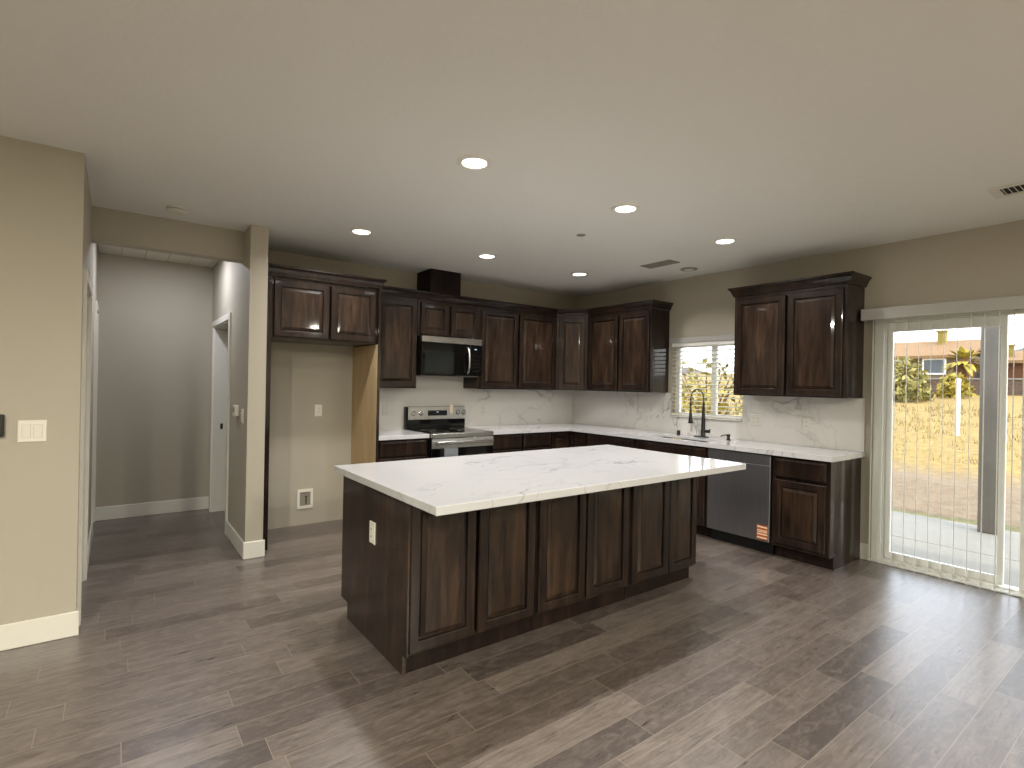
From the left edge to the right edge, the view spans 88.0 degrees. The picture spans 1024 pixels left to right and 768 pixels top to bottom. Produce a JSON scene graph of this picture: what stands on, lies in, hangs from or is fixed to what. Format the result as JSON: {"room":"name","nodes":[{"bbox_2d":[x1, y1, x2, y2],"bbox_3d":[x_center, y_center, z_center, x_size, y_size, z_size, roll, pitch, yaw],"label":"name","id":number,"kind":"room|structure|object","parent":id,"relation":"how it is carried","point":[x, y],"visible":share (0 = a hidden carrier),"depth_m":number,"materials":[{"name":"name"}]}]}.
{"room":"kitchen","nodes":[
{"label":"kitchen","id":0,"kind":"room"},
{"bbox_2d":[0,135,85,624],"bbox_3d":[-3.991,0.026,1.815,3.903,2.671,0.115,1,0,-37],"label":"wall","id":1,"kind":"structure","parent":0,"point":[42,187],"depth_m":2.84,"materials":[{"name":"beige paint"}]},
{"bbox_2d":[0,414,4,436],"bbox_3d":[-2.651,0.215,2.725,0.056,0.116,0.038,1,0,-37],"label":"wall device","id":2,"kind":"object","parent":1,"relation":"attached to","point":[2,416],"visible":1,"depth_m":2.73,"materials":[{"name":"black metal"}]},
{"bbox_2d":[17,420,46,442],"bbox_3d":[-2.550,0.250,2.817,0.116,0.116,0.014,1,0,-37],"label":"light switch","id":3,"kind":"object","parent":1,"relation":"attached to","point":[27,430],"visible":1,"depth_m":2.82,"materials":[{"name":"white plastic"}]},
{"bbox_2d":[0,611,78,650],"bbox_3d":[-3.971,1.295,1.768,3.917,0.135,0.014,1,0,-37],"label":"baseboard","id":4,"kind":"structure","parent":1,"relation":"attached to","point":[64,625],"depth_m":2.84,"materials":[{"name":"white paint"}]},
{"bbox_2d":[77,162,97,589],"bbox_3d":[-3.340,0.039,4.105,0.115,2.671,2.770,1,0,-37],"label":"wall","id":5,"kind":"structure","parent":0,"point":[90,249],"depth_m":4.24,"materials":[{"name":"beige paint"}]},
{"bbox_2d":[77,268,92,625],"bbox_3d":[-2.745,0.357,3.412,0.016,2.057,0.904,1,0,-37],"label":"trim","id":6,"kind":"structure","parent":5,"relation":"attached to","point":[87,285],"depth_m":3.06,"materials":[{"name":"white paint"}]},
{"bbox_2d":[82,290,88,580],"bbox_3d":[-2.789,0.385,3.361,0.115,2.000,0.820,1,0,-37],"label":"door","id":7,"kind":"structure","parent":5,"relation":"in","point":[87,329],"depth_m":3.71,"materials":[{"name":"white paint"}]},
{"bbox_2d":[87,522,92,571],"bbox_3d":[-3.392,1.306,4.250,0.014,0.135,1.185,1,0,-37],"label":"baseboard","id":8,"kind":"structure","parent":5,"relation":"attached to","point":[91,524],"depth_m":4.30,"materials":[{"name":"white paint"}]},
{"bbox_2d":[91,301,98,536],"bbox_3d":[-3.925,0.308,4.989,0.016,2.110,0.650,1,0,-37],"label":"trim","id":9,"kind":"structure","parent":5,"relation":"attached to","point":[96,328],"depth_m":4.73,"materials":[{"name":"white paint"}]},
{"bbox_2d":[95,252,212,506],"bbox_3d":[-3.602,0.034,5.714,9.200,2.671,0.120,1,0,-37],"label":"wall","id":10,"kind":"structure","parent":0,"point":[155,338],"depth_m":5.53,"materials":[{"name":"beige paint"}]},
{"bbox_2d":[95,496,208,520],"bbox_3d":[-3.742,1.299,5.543,1.003,0.135,0.014,1,0,-37],"label":"baseboard","id":11,"kind":"structure","parent":10,"relation":"attached to","point":[189,504],"depth_m":5.52,"materials":[{"name":"white paint"}]},
{"bbox_2d":[91,206,243,262],"bbox_3d":[-2.682,-1.162,4.190,1.003,0.245,0.125,1,0,-37],"label":"wall header","id":12,"kind":"structure","parent":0,"point":[111,227],"depth_m":4.12,"materials":[{"name":"beige paint"}]},
{"bbox_2d":[212,225,268,558],"bbox_3d":[-2.703,0.051,5.122,0.146,2.671,2.145,1,0,-37],"label":"wall","id":13,"kind":"structure","parent":0,"point":[241,289],"depth_m":4.30,"materials":[{"name":"beige paint"}]},
{"bbox_2d":[97,244,218,266],"bbox_3d":[-3.207,-1.288,4.894,0.997,0.012,1.635,1,0,-37],"label":"ceiling","id":14,"kind":"structure","parent":13,"relation":"attached to","point":[106,249],"depth_m":5.34,"materials":[{"name":"white paint"}]},
{"bbox_2d":[211,321,227,511],"bbox_3d":[-2.876,0.388,5.357,0.132,1.990,0.980,1,0,-37],"label":"door","id":15,"kind":"structure","parent":13,"relation":"in","point":[221,331],"depth_m":5.73,"materials":[{"name":"white paint"}]},
{"bbox_2d":[209,312,231,534],"bbox_3d":[-2.935,0.359,5.312,0.016,2.047,1.094,1,0,-37],"label":"trim","id":16,"kind":"structure","parent":13,"relation":"attached to","point":[227,317],"depth_m":4.91,"materials":[{"name":"white paint"}]},
{"bbox_2d":[233,405,238,415],"bbox_3d":[-2.372,0.228,4.551,0.032,0.094,0.120,1,0,-37],"label":"thermostat","id":17,"kind":"object","parent":13,"relation":"attached to","point":[235,407],"visible":1,"depth_m":4.51,"materials":[{"name":"white plastic"}]},
{"bbox_2d":[241,409,243,423],"bbox_3d":[-2.225,0.266,4.368,0.014,0.116,0.072,1,0,-37],"label":"light switch","id":18,"kind":"object","parent":13,"relation":"attached to","point":[242,410],"visible":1,"depth_m":4.35,"materials":[{"name":"white plastic"}]},
{"bbox_2d":[243,540,264,559],"bbox_3d":[-2.075,1.331,4.262,0.160,0.135,0.014,1,0,-37],"label":"baseboard","id":19,"kind":"structure","parent":13,"relation":"attached to","point":[253,549],"depth_m":4.25,"materials":[{"name":"white paint"}]},
{"bbox_2d":[268,250,573,528],"bbox_3d":[-0.851,0.086,6.243,4.162,2.671,0.120,1,0,-37],"label":"wall","id":20,"kind":"structure","parent":0,"point":[305,448],"depth_m":5.33,"materials":[{"name":"beige paint"}]},
{"bbox_2d":[297,488,312,508],"bbox_3d":[-2.058,1.141,5.272,0.150,0.190,0.012,1,0,-37],"label":"outlet box","id":21,"kind":"object","parent":20,"relation":"attached to","point":[304,496],"visible":1,"depth_m":5.27,"materials":[{"name":"white plastic"}]},
{"bbox_2d":[315,405,321,415],"bbox_3d":[-1.950,0.266,5.341,0.072,0.116,0.010,1,0,-37],"label":"outlet","id":22,"kind":"object","parent":20,"relation":"attached to","point":[318,408],"visible":1,"depth_m":5.34,"materials":[{"name":"white plastic"}]},
{"bbox_2d":[380,295,417,387],"bbox_3d":[-1.320,-0.434,5.589,0.546,0.950,0.349,1,0,-37],"label":"upper cabinet","id":23,"kind":"object","parent":20,"relation":"attached to","point":[398,324],"visible":0.73,"depth_m":5.48,"materials":[{"name":"brown wood"}]},
{"bbox_2d":[417,299,478,339],"bbox_3d":[-0.785,-0.706,5.986,0.770,0.387,0.349,1,0,-37],"label":"upper cabinet","id":24,"kind":"object","parent":20,"relation":"attached to","point":[434,318],"visible":0.9,"depth_m":5.83,"materials":[{"name":"brown wood"}]},
{"bbox_2d":[417,269,460,301],"bbox_3d":[-0.825,-1.074,5.967,0.381,0.347,0.323,1,0,-37],"label":"chase","id":25,"kind":"object","parent":24,"relation":"on","point":[430,280],"visible":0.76,"depth_m":5.83,"materials":[{"name":"brown wood"}]},
{"bbox_2d":[416,335,481,376],"bbox_3d":[-0.748,-0.296,5.924,0.756,0.424,0.459,1,0,-37],"label":"microwave","id":26,"kind":"object","parent":24,"relation":"attached to","point":[438,356],"visible":0.99,"depth_m":5.76,"materials":[{"name":"black metal"}]},
{"bbox_2d":[379,376,572,429],"bbox_3d":[-0.407,0.218,6.488,3.110,0.596,0.020,1,0,-37],"label":"backsplash","id":27,"kind":"structure","parent":20,"relation":"attached to","point":[504,406],"depth_m":6.49,"materials":[{"name":"white stone"}]},
{"bbox_2d":[382,405,388,414],"bbox_3d":[-1.371,0.282,5.749,0.072,0.116,0.010,1,0,-37],"label":"outlet","id":28,"kind":"object","parent":27,"relation":"attached to","point":[385,408],"visible":1,"depth_m":5.75,"materials":[{"name":"white plastic"}]},
{"bbox_2d":[463,307,556,389],"bbox_3d":[-0.002,-0.409,6.576,1.192,0.950,0.349,1,0,-37],"label":"upper cabinet","id":29,"kind":"object","parent":20,"relation":"attached to","point":[519,348],"visible":0.94,"depth_m":6.40,"materials":[{"name":"brown wood"}]},
{"bbox_2d":[555,316,587,390],"bbox_3d":[0.798,-0.394,7.009,0.614,0.950,0.614,1,0,-37],"label":"upper cabinet","id":30,"kind":"object","parent":20,"relation":"attached to","point":[572,331],"visible":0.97,"depth_m":6.75,"materials":[{"name":"brown wood"}]},
{"bbox_2d":[368,286,673,315],"bbox_3d":[0.120,-0.924,6.147,3.396,0.084,1.102,1,0,-12],"label":"crown molding","id":31,"kind":"structure","parent":30,"relation":"attached to","point":[386,290],"depth_m":6.10,"materials":[{"name":"brown wood"}]},
{"bbox_2d":[0,0,1023,296],"bbox_3d":[0.076,-1.307,1.062,9.710,0.150,12.185,1,0,-37],"label":"ceiling","id":32,"kind":"structure","parent":0,"point":[787,130],"depth_m":2.48,"materials":[{"name":"paint"}]},
{"bbox_2d":[166,205,187,214],"bbox_3d":[-2.437,-1.260,3.854,0.136,0.039,0.136,1,0,-37],"label":"smoke detector","id":33,"kind":"object","parent":32,"relation":"attached to","point":[173,209],"visible":1,"depth_m":3.82,"materials":[{"name":"white plastic"}]},
{"bbox_2d":[349,228,373,235],"bbox_3d":[-1.240,-1.253,4.369,0.200,0.008,0.200,1,0,-37],"label":"recessed light","id":34,"kind":"object","parent":32,"relation":"in","point":[358,231],"visible":1,"depth_m":4.36,"materials":[{"name":"white plastic"}]},
{"bbox_2d":[457,155,491,170],"bbox_3d":[-0.209,-1.233,2.961,0.200,0.008,0.200,1,0,-37],"label":"recessed light","id":35,"kind":"object","parent":32,"relation":"in","point":[469,162],"visible":1,"depth_m":2.95,"materials":[{"name":"white plastic"}]},
{"bbox_2d":[477,253,496,258],"bbox_3d":[-0.242,-1.234,5.127,0.200,0.008,0.200,1,0,-37],"label":"recessed light","id":36,"kind":"object","parent":32,"relation":"in","point":[485,255],"visible":1,"depth_m":5.12,"materials":[{"name":"white plastic"}]},
{"bbox_2d":[570,272,588,275],"bbox_3d":[0.748,-1.215,5.874,0.200,0.008,0.200,1,0,-37],"label":"recessed light","id":37,"kind":"object","parent":32,"relation":"in","point":[574,273],"visible":1,"depth_m":5.87,"materials":[{"name":"white plastic"}]},
{"bbox_2d":[611,204,639,213],"bbox_3d":[0.788,-1.214,3.679,0.200,0.008,0.200,1,0,-37],"label":"recessed light","id":38,"kind":"object","parent":32,"relation":"in","point":[621,208],"visible":1,"depth_m":3.67,"materials":[{"name":"white plastic"}]},
{"bbox_2d":[641,259,679,268],"bbox_3d":[1.483,-1.202,5.321,0.170,0.006,0.360,1,0,-37],"label":"ceiling vent","id":39,"kind":"object","parent":32,"relation":"in","point":[666,262],"visible":1,"depth_m":5.31,"materials":[{"name":"white metal"}]},
{"bbox_2d":[680,267,697,271],"bbox_3d":[1.844,-1.190,5.522,0.170,0.016,0.170,1,0,-37],"label":"ceiling speaker","id":40,"kind":"object","parent":32,"relation":"attached to","point":[687,269],"visible":1,"depth_m":5.49,"materials":[{"name":"grey paint"}]},
{"bbox_2d":[712,238,737,244],"bbox_3d":[1.786,-1.195,4.445,0.200,0.008,0.200,1,0,-37],"label":"recessed light","id":41,"kind":"object","parent":32,"relation":"in","point":[722,241],"visible":1,"depth_m":4.44,"materials":[{"name":"white plastic"}]},
{"bbox_2d":[986,181,1023,198],"bbox_3d":[3.093,-1.170,3.106,0.230,0.009,0.430,1,0,-37],"label":"ceiling vent","id":42,"kind":"object","parent":32,"relation":"in","point":[1016,188],"visible":1,"depth_m":3.21,"materials":[{"name":"white metal"}]},
{"bbox_2d":[0,509,1023,767],"bbox_3d":[-0.078,1.497,0.987,9.460,0.120,12.185,1,0,-37],"label":"floor","id":43,"kind":"structure","parent":0,"point":[187,651],"depth_m":2.62,"materials":[{"name":"brown wood"}]},
{"bbox_2d":[263,263,386,549],"bbox_3d":[-1.839,0.200,5.000,1.055,2.405,0.685,1,0,-37],"label":"tall cabinet","id":44,"kind":"object","parent":43,"relation":"on","point":[299,311],"visible":0.78,"depth_m":4.83,"materials":[{"name":"brown wood"}]},
{"bbox_2d":[378,438,427,461],"bbox_3d":[-1.257,0.978,5.468,0.545,0.871,0.607,1,0,-37],"label":"base cabinet","id":45,"kind":"object","parent":43,"relation":"on","point":[403,449],"visible":0.2,"depth_m":5.22,"materials":[{"name":"brown wood"}]},
{"bbox_2d":[379,429,428,440],"bbox_3d":[-1.250,0.520,5.469,0.548,0.040,0.648,1,0,-37],"label":"countertop","id":46,"kind":"structure","parent":45,"relation":"on","point":[395,434],"depth_m":5.30,"materials":[{"name":"white stone"}]},
{"bbox_2d":[341,476,535,674],"bbox_3d":[-0.455,0.992,3.173,0.814,0.872,0.921,1,0,-37],"label":"base cabinet","id":47,"kind":"object","parent":43,"relation":"on","point":[430,589],"visible":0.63,"depth_m":2.80,"materials":[{"name":"brown wood"}]},
{"bbox_2d":[369,520,375,544],"bbox_3d":[-0.768,0.816,2.908,0.010,0.118,0.072,1,0,-37],"label":"outlet","id":48,"kind":"object","parent":47,"relation":"attached to","point":[372,529],"visible":1,"depth_m":2.90,"materials":[{"name":"white plastic"}]},
{"bbox_2d":[404,405,493,457],"bbox_3d":[-0.691,0.833,5.820,0.762,1.185,0.718,1,0,-37],"label":"range","id":49,"kind":"object","parent":43,"relation":"on","point":[457,440],"visible":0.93,"depth_m":5.77,"materials":[{"name":"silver metal"}]},
{"bbox_2d":[406,427,488,435],"bbox_3d":[-0.693,0.521,5.830,0.762,0.029,0.570,1,0,-37],"label":"cooktop","id":50,"kind":"object","parent":49,"relation":"in","point":[432,431],"depth_m":5.72,"materials":[{"name":"black glass"}]},
{"bbox_2d":[493,432,550,452],"bbox_3d":[-0.059,1.001,6.365,0.898,0.871,0.607,1,0,-37],"label":"base cabinet","id":51,"kind":"object","parent":43,"relation":"on","point":[502,443],"visible":0.27,"depth_m":6.12,"materials":[{"name":"brown wood"}]},
{"bbox_2d":[551,431,586,448],"bbox_3d":[0.740,1.016,6.792,0.881,0.871,0.881,1,0,-37],"label":"base cabinet","id":52,"kind":"object","parent":43,"relation":"on","point":[560,439],"visible":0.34,"depth_m":6.49,"materials":[{"name":"brown wood"}]},
{"bbox_2d":[531,487,629,630],"bbox_3d":[0.195,1.005,3.660,0.804,0.872,0.921,1,0,-37],"label":"base cabinet","id":53,"kind":"object","parent":43,"relation":"on","point":[582,540],"visible":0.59,"depth_m":3.26,"materials":[{"name":"brown wood"}]},
{"bbox_2d":[334,445,745,515],"bbox_3d":[0.267,0.549,3.483,2.436,0.040,1.300,1,0,-37],"label":"countertop","id":54,"kind":"structure","parent":53,"relation":"on","point":[440,486],"depth_m":3.10,"materials":[{"name":"white stone"}]},
{"bbox_2d":[587,433,635,447],"bbox_3d":[1.339,1.027,6.219,0.607,0.871,0.743,1,0,-37],"label":"base cabinet","id":55,"kind":"object","parent":43,"relation":"on","point":[592,439],"visible":0.16,"depth_m":6.03,"materials":[{"name":"brown wood"}]},
{"bbox_2d":[624,477,696,598],"bbox_3d":[0.819,1.016,4.127,0.745,0.872,0.921,1,0,-37],"label":"base cabinet","id":56,"kind":"object","parent":43,"relation":"on","point":[662,515],"visible":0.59,"depth_m":3.74,"materials":[{"name":"brown wood"}]},
{"bbox_2d":[636,439,710,536],"bbox_3d":[1.827,1.036,5.567,0.607,0.871,0.876,1,0,-37],"label":"base cabinet","id":57,"kind":"object","parent":43,"relation":"on","point":[689,450],"visible":0.22,"depth_m":5.14,"materials":[{"name":"brown wood"}]},
{"bbox_2d":[707,448,774,554],"bbox_3d":[2.271,1.046,4.967,0.604,0.866,0.600,1,0,-37],"label":"dishwasher","id":58,"kind":"object","parent":43,"relation":"on","point":[739,503],"visible":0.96,"depth_m":4.75,"materials":[{"name":"black metal"}]},
{"bbox_2d":[771,455,860,569],"bbox_3d":[2.598,1.051,4.537,0.607,0.871,0.462,1,0,-37],"label":"base cabinet","id":59,"kind":"object","parent":43,"relation":"on","point":[816,504],"visible":0.91,"depth_m":4.35,"materials":[{"name":"brown wood"}]},
{"bbox_2d":[468,423,865,461],"bbox_3d":[1.208,0.567,5.442,1.806,0.040,3.638,1,0,-37],"label":"countertop","id":60,"kind":"structure","parent":59,"relation":"on","point":[786,450],"depth_m":5.34,"materials":[{"name":"white stone"}]},
{"bbox_2d":[664,437,710,448],"bbox_3d":[1.762,0.692,5.450,0.268,0.224,0.673,1,0,-37],"label":"sink","id":61,"kind":"object","parent":60,"relation":"in","point":[664,437],"visible":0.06,"depth_m":5.57,"materials":[{"name":"silver metal"}]},
{"bbox_2d":[688,389,710,437],"bbox_3d":[1.935,0.305,5.545,0.278,0.511,0.192,1,0,-37],"label":"faucet","id":62,"kind":"object","parent":60,"relation":"on","point":[690,420],"visible":1,"depth_m":5.59,"materials":[{"name":"black metal"}]},
{"bbox_2d":[574,220,1023,558],"bbox_3d":[3.679,0.173,3.779,0.140,2.671,11.945,1,0,-37],"label":"wall","id":63,"kind":"structure","parent":0,"point":[988,261],"depth_m":4.51,"materials":[{"name":"beige paint"}]},
{"bbox_2d":[587,308,669,392],"bbox_3d":[1.384,-0.383,6.447,0.349,0.950,0.997,1,0,-37],"label":"upper cabinet","id":64,"kind":"object","parent":63,"relation":"attached to","point":[628,351],"visible":1,"depth_m":6.18,"materials":[{"name":"brown wood"}]},
{"bbox_2d":[669,415,741,420],"bbox_3d":[2.111,0.372,5.775,0.108,0.012,0.875,1,0,-37],"label":"trim","id":65,"kind":"structure","parent":63,"relation":"attached to","point":[669,415],"depth_m":5.68,"materials":[{"name":"white stone"}]},
{"bbox_2d":[675,344,742,419],"bbox_3d":[2.182,-0.043,5.822,0.045,0.845,0.875,1,0,-37],"label":"window","id":66,"kind":"structure","parent":63,"relation":"in","point":[713,413],"depth_m":5.78,"materials":[{"name":"white plastic"}]},
{"bbox_2d":[670,334,742,419],"bbox_3d":[2.107,-0.080,5.773,0.066,0.880,0.905,1,0,-37],"label":"window blind","id":67,"kind":"object","parent":66,"relation":"attached to","point":[715,340],"visible":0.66,"depth_m":5.78,"materials":[{"name":"white plastic"}]},
{"bbox_2d":[572,390,865,451],"bbox_3d":[1.926,0.332,5.981,0.020,0.456,3.630,1,0,-37],"label":"backsplash","id":68,"kind":"structure","parent":63,"relation":"attached to","point":[836,423],"depth_m":5.27,"materials":[{"name":"white stone"}]},
{"bbox_2d":[750,414,761,425],"bbox_3d":[2.431,0.359,5.281,0.010,0.116,0.118,1,0,-37],"label":"outlet","id":69,"kind":"object","parent":68,"relation":"attached to","point":[755,419],"visible":1,"depth_m":5.28,"materials":[{"name":"white plastic"}]},
{"bbox_2d":[802,418,810,430],"bbox_3d":[2.718,0.370,4.896,0.010,0.116,0.072,1,0,-37],"label":"outlet","id":70,"kind":"object","parent":68,"relation":"attached to","point":[806,422],"visible":1,"depth_m":4.89,"materials":[{"name":"white plastic"}]},
{"bbox_2d":[728,271,871,397],"bbox_3d":[2.572,-0.402,4.837,0.377,1.034,1.098,1,0,-37],"label":"upper cabinet","id":71,"kind":"object","parent":63,"relation":"attached to","point":[807,339],"visible":1,"depth_m":4.63,"materials":[{"name":"brown wood"}]},
{"bbox_2d":[859,543,867,559],"bbox_3d":[3.002,1.428,4.523,0.014,0.135,0.062,1,0,-37],"label":"baseboard","id":72,"kind":"structure","parent":63,"relation":"attached to","point":[863,554],"depth_m":4.52,"materials":[{"name":"white paint"}]},
{"bbox_2d":[861,295,1023,593],"bbox_3d":[3.488,0.435,3.809,0.121,2.104,1.735,1,0,-37],"label":"vertical blind","id":73,"kind":"object","parent":63,"relation":"attached to","point":[1008,302],"visible":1,"depth_m":4.02,"materials":[{"name":"white plastic"}]},
{"bbox_2d":[869,558,1023,597],"bbox_3d":[3.514,1.499,3.883,0.066,0.011,1.578,1,0,-37],"label":"trim","id":74,"kind":"structure","parent":63,"relation":"attached to","point":[870,559],"depth_m":4.06,"materials":[{"name":"white plastic"}]},
{"bbox_2d":[871,309,1023,593],"bbox_3d":[3.589,0.477,3.925,0.090,2.060,1.578,1,0,-37],"label":"door","id":75,"kind":"structure","parent":63,"relation":"in","point":[992,317],"depth_m":4.30,"materials":[{"name":"white plastic"}]},
{"label":"outside","id":76,"kind":"structure","parent":0,"visible":0},
{"bbox_2d":[681,374,1022,532],"bbox_3d":[31.696,-0.009,41.456,89.860,4.422,97.500,1,0,-37],"label":"ground","id":77,"kind":"structure","parent":76,"point":[943,497],"depth_m":10.00,"materials":[{"name":"yellow plant"}]},
{"bbox_2d":[682,390,730,414],"bbox_3d":[2.912,0.862,8.332,0.963,1.524,1.800,1,0,-37],"label":"shrub","id":78,"kind":"object","parent":77,"relation":"on","point":[684,398],"visible":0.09,"depth_m":8.30,"materials":[{"name":"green plant"}]},
{"bbox_2d":[682,379,735,414],"bbox_3d":[3.409,0.767,9.680,1.407,1.731,1.730,1,0,-23],"label":"shrub","id":79,"kind":"object","parent":77,"relation":"on","point":[698,386],"visible":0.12,"depth_m":9.58,"materials":[{"name":"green plant"}]},
{"bbox_2d":[681,351,742,415],"bbox_3d":[4.703,0.353,12.711,2.239,2.288,2.655,1,0,-37],"label":"shrub","id":80,"kind":"object","parent":77,"relation":"on","point":[703,361],"visible":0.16,"depth_m":12.54,"materials":[{"name":"green plant"}]},
{"bbox_2d":[722,403,1021,463],"bbox_3d":[12.731,1.103,16.320,14.767,1.016,18.385,1,0,-37],"label":"dry weeds","id":81,"kind":"object","parent":77,"relation":"on","point":[903,405],"visible":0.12,"depth_m":15.83,"materials":[{"name":"plant"}]},
{"bbox_2d":[893,356,934,402],"bbox_3d":[18.713,-0.258,25.282,3.330,2.323,2.376,1,0,-37],"label":"shrub","id":82,"kind":"object","parent":77,"relation":"on","point":[922,392],"visible":0.66,"depth_m":24.67,"materials":[{"name":"green plant"}]},
{"bbox_2d":[894,330,980,377],"bbox_3d":[31.367,-1.874,43.494,9.000,4.420,11.800,1,0,-37],"label":"house","id":83,"kind":"structure","parent":77,"relation":"on","point":[929,353],"depth_m":38.82,"materials":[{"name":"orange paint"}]},
{"bbox_2d":[890,510,1019,587],"bbox_3d":[3.947,1.639,5.722,2.658,0.090,11.500,1,0,-37],"label":"patio slab","id":84,"kind":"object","parent":77,"relation":"on","point":[942,549],"visible":0.09,"depth_m":5.31,"materials":[{"name":"concrete"}]},
{"bbox_2d":[977,326,1000,534],"bbox_3d":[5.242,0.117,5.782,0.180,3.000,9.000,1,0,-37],"label":"patio post","id":85,"kind":"object","parent":84,"relation":"on","point":[992,333],"visible":0.16,"depth_m":5.73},
{"bbox_2d":[935,372,977,397],"bbox_3d":[22.265,0.078,26.554,1.941,1.387,1.645,1,0,-37],"label":"shrub","id":86,"kind":"object","parent":77,"relation":"on","point":[949,381],"visible":0.79,"depth_m":26.41,"materials":[{"name":"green plant"}]},
{"bbox_2d":[893,378,1022,395],"bbox_3d":[25.872,0.207,27.419,0.280,0.990,30.100,1,0,-37],"label":"wall","id":87,"kind":"structure","parent":77,"relation":"on","point":[975,382],"depth_m":28.38,"materials":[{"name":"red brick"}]},
{"bbox_2d":[955,379,960,435],"bbox_3d":[11.324,0.609,13.464,0.116,1.490,0.113,1,0,-37],"label":"pole","id":88,"kind":"object","parent":77,"relation":"on","point":[957,403],"visible":0.71,"depth_m":13.42,"materials":[{"name":"plastic"}]},
{"bbox_2d":[941,346,979,377],"bbox_3d":[26.777,-0.876,31.314,2.753,2.689,2.440,1,0,-37],"label":"palm tree","id":89,"kind":"object","parent":77,"relation":"on","point":[963,356],"visible":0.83,"depth_m":31.07,"materials":[{"name":"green plant"}]},
{"bbox_2d":[1008,344,1022,377],"bbox_3d":[38.180,-1.269,36.048,7.000,2.870,7.100,1,0,-37],"label":"house","id":90,"kind":"structure","parent":77,"relation":"on","point":[1018,359],"depth_m":36.27,"materials":[{"name":"brown brick"}]},
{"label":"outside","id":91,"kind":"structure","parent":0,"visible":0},
{"bbox_2d":[682,348,1022,374],"bbox_3d":[123.049,-2.889,136.329,110.000,15.348,300.000,1,0,-37],"label":"hills","id":92,"kind":"structure","parent":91,"point":[1020,349],"depth_m":190.51,"materials":[{"name":"plant"}]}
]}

